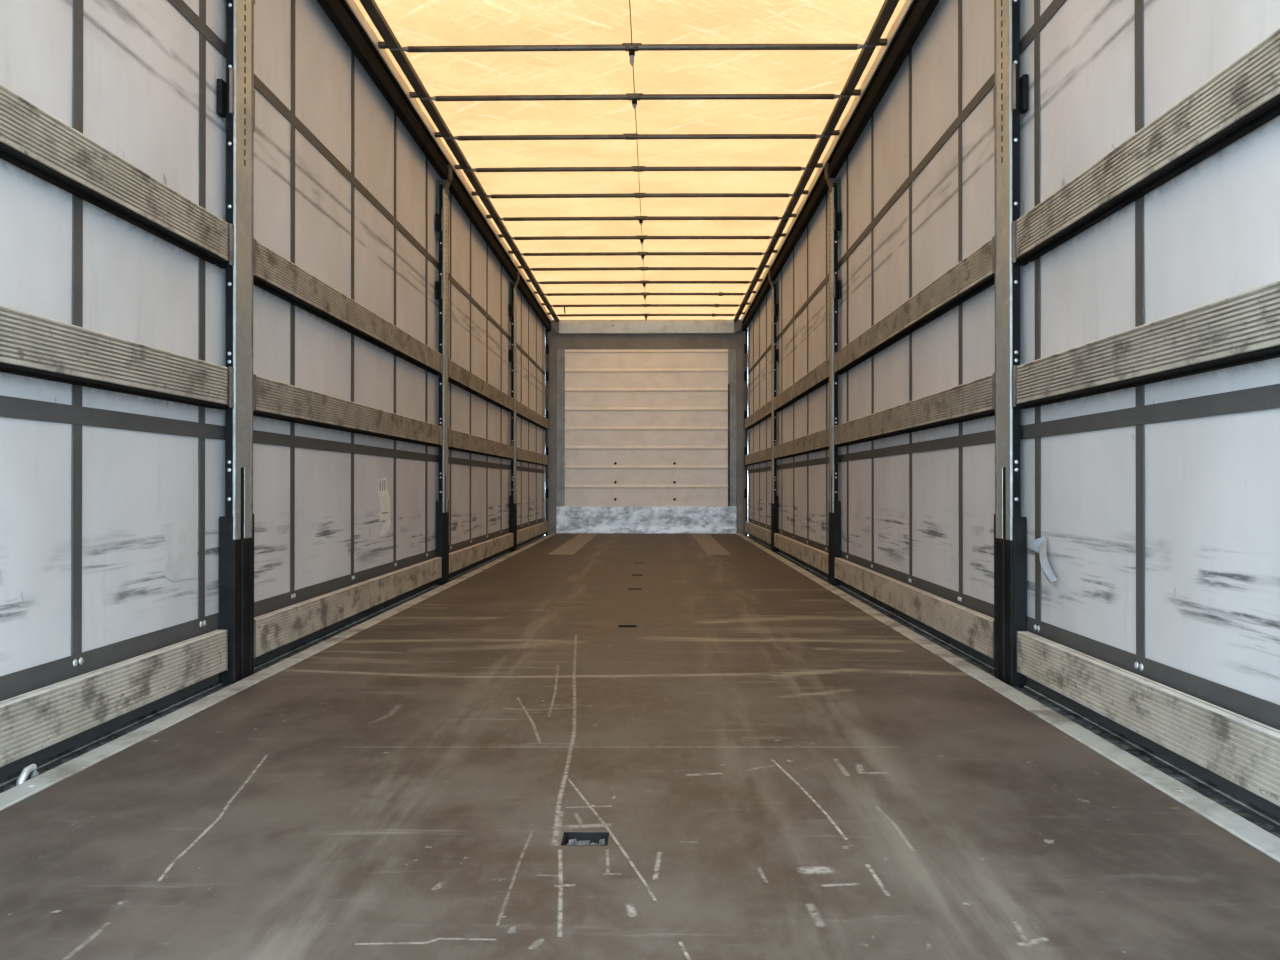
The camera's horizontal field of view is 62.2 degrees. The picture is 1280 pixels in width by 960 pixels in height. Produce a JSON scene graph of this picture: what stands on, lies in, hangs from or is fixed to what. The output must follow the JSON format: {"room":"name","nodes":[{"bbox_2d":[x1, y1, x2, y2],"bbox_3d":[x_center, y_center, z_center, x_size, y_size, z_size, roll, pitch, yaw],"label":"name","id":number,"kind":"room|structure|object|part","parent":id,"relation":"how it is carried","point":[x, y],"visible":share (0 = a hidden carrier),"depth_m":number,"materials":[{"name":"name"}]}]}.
{"room":"cargo space","nodes":[
{"label":"cargo space","id":0,"kind":"room"},
{"bbox_2d":[354,0,905,319],"bbox_3d":[-0.014,-2.076,6.711,2.600,0.039,13.500,0,0,1],"label":"ceiling","id":1,"kind":"structure","parent":0,"point":[412,22],"depth_m":6.00,"materials":[{"name":"beige fabric"}]},
{"bbox_2d":[317,0,558,330],"bbox_3d":[-1.199,-2.003,6.717,0.181,0.171,13.480,0,0,1],"label":"roof rail","id":2,"kind":"object","parent":1,"relation":"attached to","point":[345,15],"visible":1,"depth_m":5.92,"materials":[{"name":"metal"}]},
{"bbox_2d":[0,372,224,700],"bbox_3d":[-1.355,0.123,2.836,0.010,0.701,1.173,0,0,1],"label":"curtain","id":3,"kind":"object","parent":2,"relation":"hanging from","point":[112,506],"depth_m":2.67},
{"bbox_2d":[0,0,225,221],"bbox_3d":[-1.355,-1.197,2.842,0.010,0.716,1.180,0,0,1],"label":"curtain","id":4,"kind":"object","parent":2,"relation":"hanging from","point":[137,78],"depth_m":2.86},
{"bbox_2d":[0,84,228,263],"bbox_3d":[-1.343,-0.752,1.705,0.047,0.132,3.269,0,0,1],"label":"plank","id":5,"kind":"object","parent":4,"relation":"attached to","point":[33,140],"visible":1,"depth_m":2.58,"materials":[{"name":"wood"}]},
{"bbox_2d":[0,158,225,366],"bbox_3d":[-1.355,-0.528,2.841,0.010,0.318,1.181,0,0,1],"label":"curtain","id":6,"kind":"object","parent":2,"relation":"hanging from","point":[65,258],"depth_m":2.68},
{"bbox_2d":[0,305,227,408],"bbox_3d":[-1.343,-0.297,1.703,0.047,0.131,3.269,0,0,1],"label":"plank","id":7,"kind":"object","parent":6,"relation":"attached to","point":[31,345],"visible":1,"depth_m":2.58,"materials":[{"name":"wood"}]},
{"bbox_2d":[253,285,438,424],"bbox_3d":[-1.321,-0.515,5.238,0.010,0.314,3.137,0,0,1],"label":"curtain","id":8,"kind":"object","parent":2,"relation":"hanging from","point":[292,345],"depth_m":4.60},
{"bbox_2d":[253,416,438,616],"bbox_3d":[-1.321,0.134,5.237,0.010,0.700,3.138,0,0,1],"label":"curtain","id":9,"kind":"object","parent":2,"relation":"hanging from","point":[316,501],"depth_m":4.57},
{"bbox_2d":[378,477,390,536],"bbox_3d":[-1.319,0.137,5.471,0.002,0.303,0.245,0,0,1],"label":"sticker","id":10,"kind":"object","parent":9,"relation":"attached to","point":[384,513],"visible":1,"depth_m":5.47,"materials":[{"name":"white paper"}]},
{"bbox_2d":[253,0,440,351],"bbox_3d":[-1.321,-1.397,5.270,0.010,1.138,3.195,0,0,1],"label":"curtain","id":11,"kind":"object","parent":2,"relation":"hanging from","point":[344,193],"depth_m":4.67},
{"bbox_2d":[448,449,510,552],"bbox_3d":[-1.273,0.150,8.665,0.010,0.699,3.063,0,0,1],"label":"curtain","id":12,"kind":"object","parent":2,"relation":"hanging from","point":[479,486],"depth_m":8.31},
{"bbox_2d":[448,190,512,395],"bbox_3d":[-1.272,-1.380,8.735,0.010,1.138,3.205,0,0,1],"label":"curtain","id":13,"kind":"object","parent":2,"relation":"hanging from","point":[479,285],"depth_m":8.32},
{"bbox_2d":[401,43,863,65],"bbox_3d":[-0.038,-2.008,5.010,2.241,0.106,0.035,0,0,1],"label":"bow","id":14,"kind":"object","parent":1,"relation":"attached to","point":[631,47],"visible":1,"depth_m":5.00,"materials":[{"name":"metal"}]},
{"bbox_2d":[430,93,840,109],"bbox_3d":[-0.029,-2.016,5.651,2.241,0.084,0.035,0,0,1],"label":"bow","id":15,"kind":"object","parent":1,"relation":"attached to","point":[634,98],"visible":1,"depth_m":5.64,"materials":[{"name":"metal"}]},
{"bbox_2d":[453,133,820,140],"bbox_3d":[-0.020,-2.038,6.296,2.241,0.034,0.035,0,0,1],"label":"bow","id":16,"kind":"object","parent":1,"relation":"attached to","point":[628,136],"visible":1,"depth_m":6.29,"materials":[{"name":"metal"}]},
{"bbox_2d":[629,0,645,303],"bbox_3d":[0.013,-2.041,8.645,0.004,0.008,9.470,0,0,1],"label":"rope","id":17,"kind":"object","parent":1,"relation":"attached to","point":[629,0],"visible":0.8,"depth_m":6.03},
{"bbox_2d":[471,166,805,171],"bbox_3d":[-0.011,-2.035,6.936,2.241,0.034,0.035,0,0,1],"label":"bow","id":18,"kind":"object","parent":1,"relation":"attached to","point":[632,168],"visible":1,"depth_m":6.92,"materials":[{"name":"metal"}]},
{"bbox_2d":[487,193,792,198],"bbox_3d":[-0.002,-2.032,7.571,2.241,0.034,0.035,0,0,1],"label":"bow","id":19,"kind":"object","parent":1,"relation":"attached to","point":[612,195],"visible":1,"depth_m":7.56,"materials":[{"name":"metal"}]},
{"bbox_2d":[500,216,781,224],"bbox_3d":[0.007,-2.009,8.220,2.241,0.074,0.035,0,0,1],"label":"bow","id":20,"kind":"object","parent":1,"relation":"attached to","point":[640,219],"visible":1,"depth_m":8.21,"materials":[{"name":"metal"}]},
{"bbox_2d":[511,235,772,243],"bbox_3d":[0.016,-2.004,8.860,2.241,0.079,0.035,0,0,1],"label":"bow","id":21,"kind":"object","parent":1,"relation":"attached to","point":[641,238],"visible":1,"depth_m":8.85,"materials":[{"name":"metal"}]},
{"bbox_2d":[521,252,764,259],"bbox_3d":[0.025,-2.001,9.480,2.241,0.079,0.035,0,0,1],"label":"bow","id":22,"kind":"object","parent":1,"relation":"attached to","point":[642,254],"visible":1,"depth_m":9.47,"materials":[{"name":"metal"}]},
{"bbox_2d":[529,267,757,270],"bbox_3d":[0.034,-2.020,10.135,2.241,0.034,0.035,0,0,1],"label":"bow","id":23,"kind":"object","parent":1,"relation":"attached to","point":[575,268],"visible":1,"depth_m":10.12,"materials":[{"name":"metal"}]},
{"bbox_2d":[537,280,751,287],"bbox_3d":[0.044,-1.997,10.810,2.241,0.074,0.035,0,0,1],"label":"bow","id":24,"kind":"object","parent":1,"relation":"attached to","point":[644,282],"visible":1,"depth_m":10.80,"materials":[{"name":"metal"}]},
{"bbox_2d":[544,292,745,299],"bbox_3d":[0.053,-1.989,11.480,2.241,0.084,0.042,0,0,1],"label":"bow","id":25,"kind":"object","parent":1,"relation":"attached to","point":[644,294],"visible":1,"depth_m":11.47,"materials":[{"name":"metal"}]},
{"bbox_2d":[551,304,740,312],"bbox_3d":[0.064,-1.975,12.210,2.241,0.106,0.042,0,0,1],"label":"bow","id":26,"kind":"object","parent":1,"relation":"attached to","point":[579,305],"visible":0.99,"depth_m":12.20,"materials":[{"name":"metal"}]},
{"bbox_2d":[556,313,735,320],"bbox_3d":[0.073,-1.977,12.890,2.241,0.094,0.042,0,0,1],"label":"bow","id":27,"kind":"object","parent":1,"relation":"attached to","point":[642,314],"visible":1,"depth_m":12.88,"materials":[{"name":"metal"}]},
{"bbox_2d":[733,0,939,330],"bbox_3d":[1.170,-2.003,6.684,0.181,0.171,13.480,0,0,1],"label":"roof rail","id":28,"kind":"object","parent":1,"relation":"attached to","point":[913,16],"visible":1,"depth_m":5.92,"materials":[{"name":"metal"}]},
{"bbox_2d":[775,190,829,394],"bbox_3d":[1.300,-1.385,8.710,0.010,1.137,3.190,0,0,1],"label":"curtain","id":29,"kind":"object","parent":28,"relation":"hanging from","point":[803,281],"depth_m":8.32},
{"bbox_2d":[836,0,994,350],"bbox_3d":[1.251,-1.402,5.250,0.010,1.137,3.181,0,0,1],"label":"curtain","id":30,"kind":"object","parent":28,"relation":"hanging from","point":[917,185],"depth_m":4.67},
{"bbox_2d":[838,284,994,424],"bbox_3d":[1.251,-0.517,5.214,0.010,0.315,3.112,0,0,1],"label":"curtain","id":31,"kind":"object","parent":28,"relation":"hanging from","point":[956,348],"depth_m":4.59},
{"bbox_2d":[838,415,994,617],"bbox_3d":[1.251,0.135,5.213,0.010,0.700,3.113,0,0,1],"label":"curtain","id":32,"kind":"object","parent":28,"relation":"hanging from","point":[918,507],"depth_m":4.58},
{"bbox_2d":[1020,0,1279,216],"bbox_3d":[1.215,-1.193,2.695,0.010,0.695,1.410,0,0,1],"label":"curtain","id":33,"kind":"object","parent":28,"relation":"hanging from","point":[1099,71],"depth_m":2.77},
{"bbox_2d":[1020,115,1279,364],"bbox_3d":[1.215,-0.530,2.694,0.010,0.316,1.411,0,0,1],"label":"curtain","id":34,"kind":"object","parent":28,"relation":"hanging from","point":[1209,233],"depth_m":2.45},
{"bbox_2d":[1020,357,1279,729],"bbox_3d":[1.198,0.122,2.693,0.044,0.702,1.410,0,0,1],"label":"curtain","id":35,"kind":"object","parent":28,"relation":"hanging from","point":[1150,512],"depth_m":2.44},
{"bbox_3d":[1.198,0.240,3.151,0.031,0.144,0.152,0,0,1],"label":"tape strip","id":36,"kind":"part","parent":35,"relation":"part of","materials":[{"name":"white plastic"}]},
{"bbox_2d":[0,534,1279,959],"bbox_3d":[-0.014,0.662,6.698,2.256,0.030,13.500,0,0,1],"label":"floor","id":37,"kind":"structure","parent":0,"point":[772,769],"depth_m":1.98,"materials":[{"name":"brown wood"}]},
{"bbox_2d":[548,534,596,554],"bbox_3d":[-0.673,0.668,11.363,0.230,0.004,4.010,0,0,1],"label":"strip","id":38,"kind":"object","parent":37,"relation":"on","point":[572,546],"visible":1,"depth_m":10.73,"materials":[{"name":"brown wood"}]},
{"bbox_2d":[561,832,608,845],"bbox_3d":[-0.096,0.639,1.844,0.081,0.030,0.071,0,0,1],"label":"pocket","id":39,"kind":"object","parent":37,"relation":"in","point":[569,838],"visible":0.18,"depth_m":1.88,"materials":[{"name":"black metal"}]},
{"bbox_2d":[618,625,635,626],"bbox_3d":[-0.057,0.652,4.618,0.081,0.030,0.071,0,0,1],"label":"pocket","id":40,"kind":"object","parent":37,"relation":"in","point":[618,625],"visible":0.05,"depth_m":4.65,"materials":[{"name":"black metal"}]},
{"bbox_2d":[692,534,730,554],"bbox_3d":[0.727,0.668,11.343,0.210,0.004,4.010,0,0,1],"label":"strip","id":41,"kind":"object","parent":37,"relation":"on","point":[709,544],"visible":1,"depth_m":10.73,"materials":[{"name":"brown wood"}]},
{"bbox_2d":[545,318,747,535],"bbox_3d":[0.081,-0.664,13.432,2.572,2.785,0.162,0,0,1],"label":"wall","id":42,"kind":"structure","parent":0,"point":[646,430],"depth_m":13.45,"materials":[{"name":"white metal"}]},
{"bbox_2d":[0,535,545,792],"bbox_3d":[-1.273,0.667,6.716,0.122,0.080,13.500,0,0,1],"label":"trim","id":43,"kind":"structure","parent":42,"relation":"attached to","point":[9,782],"depth_m":3.10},
{"bbox_2d":[16,764,38,785],"bbox_3d":[-1.278,0.622,2.215,0.022,0.051,0.073,0,0,-3],"label":"hook","id":44,"kind":"object","parent":43,"relation":"attached to","point":[26,771],"visible":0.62,"depth_m":2.20,"materials":[{"name":"metal"}]},
{"bbox_2d":[216,0,254,683],"bbox_3d":[-1.302,-0.689,3.465,0.081,2.680,0.210,0,0,1],"label":"post","id":45,"kind":"object","parent":43,"relation":"on","point":[235,96],"visible":0.98,"depth_m":3.43,"materials":[{"name":"black metal"}]},
{"bbox_2d":[0,629,227,766],"bbox_3d":[-1.337,0.526,1.699,0.034,0.128,3.269,0,0,1],"label":"plank","id":46,"kind":"object","parent":45,"relation":"attached to","point":[31,722],"visible":1,"depth_m":2.58,"materials":[{"name":"wood"}]},
{"bbox_2d":[253,239,441,374],"bbox_3d":[-1.294,-0.736,5.127,0.047,0.132,3.124,0,0,1],"label":"plank","id":47,"kind":"object","parent":45,"relation":"attached to","point":[275,274],"visible":0.88,"depth_m":4.44,"materials":[{"name":"wood"}]},
{"bbox_2d":[253,375,441,446],"bbox_3d":[-1.294,-0.281,5.125,0.047,0.131,3.124,0,0,1],"label":"plank","id":48,"kind":"object","parent":45,"relation":"attached to","point":[277,400],"visible":0.89,"depth_m":4.45,"materials":[{"name":"wood"}]},
{"bbox_2d":[254,557,441,657],"bbox_3d":[-1.288,0.542,5.121,0.034,0.128,3.124,0,0,1],"label":"plank","id":49,"kind":"object","parent":45,"relation":"attached to","point":[275,629],"visible":0.91,"depth_m":4.45,"materials":[{"name":"wood"}]},
{"bbox_2d":[435,164,452,584],"bbox_3d":[-1.254,-0.673,6.812,0.081,2.680,0.210,0,0,1],"label":"post","id":50,"kind":"object","parent":43,"relation":"on","point":[442,215],"visible":0.94,"depth_m":6.75,"materials":[{"name":"black metal"}]},
{"bbox_2d":[449,533,512,573],"bbox_3d":[-1.240,0.558,8.481,0.034,0.128,3.164,0,0,1],"label":"plank","id":51,"kind":"object","parent":50,"relation":"attached to","point":[459,559],"visible":0.91,"depth_m":8.07,"materials":[{"name":"wood"}]},
{"bbox_2d":[448,359,513,411],"bbox_3d":[-1.247,-0.720,8.487,0.047,0.132,3.164,0,0,1],"label":"plank","id":52,"kind":"object","parent":50,"relation":"attached to","point":[459,376],"visible":0.89,"depth_m":8.09,"materials":[{"name":"wood"}]},
{"bbox_2d":[448,428,513,459],"bbox_3d":[-1.247,-0.266,8.485,0.047,0.131,3.164,0,0,1],"label":"plank","id":53,"kind":"object","parent":50,"relation":"attached to","point":[458,441],"visible":0.88,"depth_m":8.07,"materials":[{"name":"wood"}]},
{"bbox_2d":[509,271,518,550],"bbox_3d":[-1.206,-0.657,10.196,0.081,2.680,0.210,0,0,1],"label":"post","id":54,"kind":"object","parent":43,"relation":"on","point":[513,285],"visible":0.89,"depth_m":10.13,"materials":[{"name":"black metal"}]},
{"bbox_2d":[516,447,547,465],"bbox_3d":[-1.200,-0.250,11.819,0.047,0.131,3.054,0,0,1],"label":"plank","id":55,"kind":"object","parent":54,"relation":"attached to","point":[523,455],"visible":0.9,"depth_m":11.55,"materials":[{"name":"wood"}]},
{"bbox_2d":[517,521,547,543],"bbox_3d":[-1.193,0.574,11.816,0.034,0.128,3.054,0,0,1],"label":"plank","id":56,"kind":"object","parent":54,"relation":"attached to","point":[524,534],"visible":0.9,"depth_m":11.54,"materials":[{"name":"wood"}]},
{"bbox_2d":[517,401,547,429],"bbox_3d":[-1.200,-0.704,11.822,0.047,0.132,3.054,0,0,1],"label":"plank","id":57,"kind":"object","parent":54,"relation":"attached to","point":[524,412],"visible":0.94,"depth_m":11.54,"materials":[{"name":"wood"}]},
{"bbox_2d":[545,330,548,535],"bbox_3d":[-1.176,-0.582,13.381,0.040,2.620,0.040,0,0,1],"label":"pole","id":58,"kind":"object","parent":43,"relation":"on","point":[546,331],"visible":0.91,"depth_m":13.37,"materials":[{"name":"black metal"}]},
{"bbox_2d":[0,533,557,810],"bbox_3d":[-1.176,0.674,6.704,0.072,0.066,13.480,0,0,1],"label":"trim","id":59,"kind":"structure","parent":42,"relation":"attached to","point":[9,797],"depth_m":2.86,"materials":[{"name":"grey metal"}]},
{"bbox_3d":[0.082,-0.659,13.464,2.072,2.004,0.058,0,0,1],"label":"plank panel","id":60,"kind":"part","parent":42,"relation":"part of","materials":[{"name":"beige wood"}]},
{"bbox_3d":[0.081,0.506,13.448,2.284,0.345,0.060,0,0,1],"label":"kick plate","id":61,"kind":"part","parent":42,"relation":"part of","materials":[{"name":"silver metal"}]},
{"bbox_2d":[735,533,1279,862],"bbox_3d":[1.148,0.674,6.671,0.072,0.066,13.480,0,0,1],"label":"trim","id":62,"kind":"structure","parent":42,"relation":"attached to","point":[1252,834],"depth_m":2.49,"materials":[{"name":"silver metal"}]},
{"bbox_2d":[746,535,1279,837],"bbox_3d":[1.245,0.666,6.680,0.122,0.080,13.500,0,0,1],"label":"side rail","id":63,"kind":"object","parent":42,"relation":"attached to","point":[1241,807],"depth_m":2.69,"materials":[{"name":"black metal"}]},
{"bbox_2d":[744,330,747,535],"bbox_3d":[1.336,-0.582,13.345,0.040,2.620,0.040,0,0,1],"label":"pole","id":64,"kind":"object","parent":63,"relation":"on","point":[746,331],"visible":0.93,"depth_m":13.34,"materials":[{"name":"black metal"}]},
{"bbox_2d":[768,271,778,551],"bbox_3d":[1.276,-0.657,10.161,0.081,2.680,0.210,0,0,1],"label":"post","id":65,"kind":"object","parent":63,"relation":"on","point":[774,285],"visible":0.92,"depth_m":10.09,"materials":[{"name":"black metal"}]},
{"bbox_2d":[745,521,770,543],"bbox_3d":[1.309,0.574,11.780,0.034,0.128,3.054,0,0,1],"label":"plank","id":66,"kind":"object","parent":65,"relation":"attached to","point":[764,534],"visible":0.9,"depth_m":11.53,"materials":[{"name":"wood"}]},
{"bbox_2d":[745,400,770,429],"bbox_3d":[1.316,-0.704,11.786,0.047,0.132,3.054,0,0,1],"label":"plank","id":67,"kind":"object","parent":65,"relation":"attached to","point":[764,412],"visible":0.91,"depth_m":11.53,"materials":[{"name":"wood"}]},
{"bbox_2d":[745,447,770,465],"bbox_3d":[1.316,-0.250,11.784,0.047,0.131,3.054,0,0,1],"label":"plank","id":68,"kind":"object","parent":65,"relation":"attached to","point":[762,456],"visible":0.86,"depth_m":11.53,"materials":[{"name":"wood"}]},
{"bbox_2d":[825,163,840,584],"bbox_3d":[1.228,-0.673,6.777,0.081,2.680,0.210,0,0,1],"label":"post","id":69,"kind":"object","parent":63,"relation":"on","point":[834,515],"visible":0.91,"depth_m":6.71,"materials":[{"name":"black metal"}]},
{"bbox_2d":[774,533,827,573],"bbox_3d":[1.262,0.558,8.445,0.034,0.128,3.164,0,0,1],"label":"plank","id":70,"kind":"object","parent":69,"relation":"attached to","point":[817,558],"visible":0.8,"depth_m":8.04,"materials":[{"name":"wood"}]},
{"bbox_2d":[774,358,828,411],"bbox_3d":[1.268,-0.720,8.451,0.047,0.132,3.164,0,0,1],"label":"plank","id":71,"kind":"object","parent":69,"relation":"attached to","point":[817,377],"visible":0.88,"depth_m":8.04,"materials":[{"name":"wood"}]},
{"bbox_2d":[774,428,828,459],"bbox_3d":[1.268,-0.266,8.449,0.047,0.131,3.164,0,0,1],"label":"plank","id":72,"kind":"object","parent":69,"relation":"attached to","point":[818,441],"visible":0.9,"depth_m":8.04,"materials":[{"name":"wood"}]},
{"bbox_2d":[993,0,1028,685],"bbox_3d":[1.181,-0.689,3.430,0.081,2.680,0.210,0,0,1],"label":"post","id":73,"kind":"object","parent":63,"relation":"on","point":[1010,90],"visible":0.96,"depth_m":3.38,"materials":[{"name":"black metal"}]},
{"bbox_2d":[834,557,993,659],"bbox_3d":[1.215,0.542,5.086,0.034,0.128,3.124,0,0,1],"label":"plank","id":74,"kind":"object","parent":73,"relation":"attached to","point":[974,629],"visible":0.88,"depth_m":4.43,"materials":[{"name":"wood"}]},
{"bbox_2d":[834,237,994,373],"bbox_3d":[1.221,-0.736,5.092,0.047,0.132,3.124,0,0,1],"label":"plank","id":75,"kind":"object","parent":73,"relation":"attached to","point":[974,274],"visible":0.88,"depth_m":4.43,"materials":[{"name":"wood"}]},
{"bbox_2d":[834,374,994,446],"bbox_3d":[1.221,-0.281,5.090,0.047,0.131,3.124,0,0,1],"label":"plank","id":76,"kind":"object","parent":73,"relation":"attached to","point":[972,400],"visible":0.87,"depth_m":4.43,"materials":[{"name":"wood"}]},
{"bbox_2d":[1016,28,1279,261],"bbox_3d":[1.172,-0.752,1.670,0.047,0.132,3.269,0,0,1],"label":"plank","id":77,"kind":"object","parent":73,"relation":"attached to","point":[1244,96],"visible":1,"depth_m":2.35,"materials":[{"name":"wood"}]},
{"bbox_2d":[1016,280,1279,407],"bbox_3d":[1.172,-0.298,1.667,0.047,0.131,3.269,0,0,1],"label":"plank","id":78,"kind":"object","parent":73,"relation":"attached to","point":[1241,328],"visible":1,"depth_m":2.35,"materials":[{"name":"wood"}]},
{"bbox_2d":[1017,631,1279,806],"bbox_3d":[1.166,0.526,1.664,0.034,0.128,3.269,0,0,1],"label":"plank","id":79,"kind":"object","parent":73,"relation":"attached to","point":[1244,751],"visible":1,"depth_m":2.34,"materials":[{"name":"wood"}]}
]}

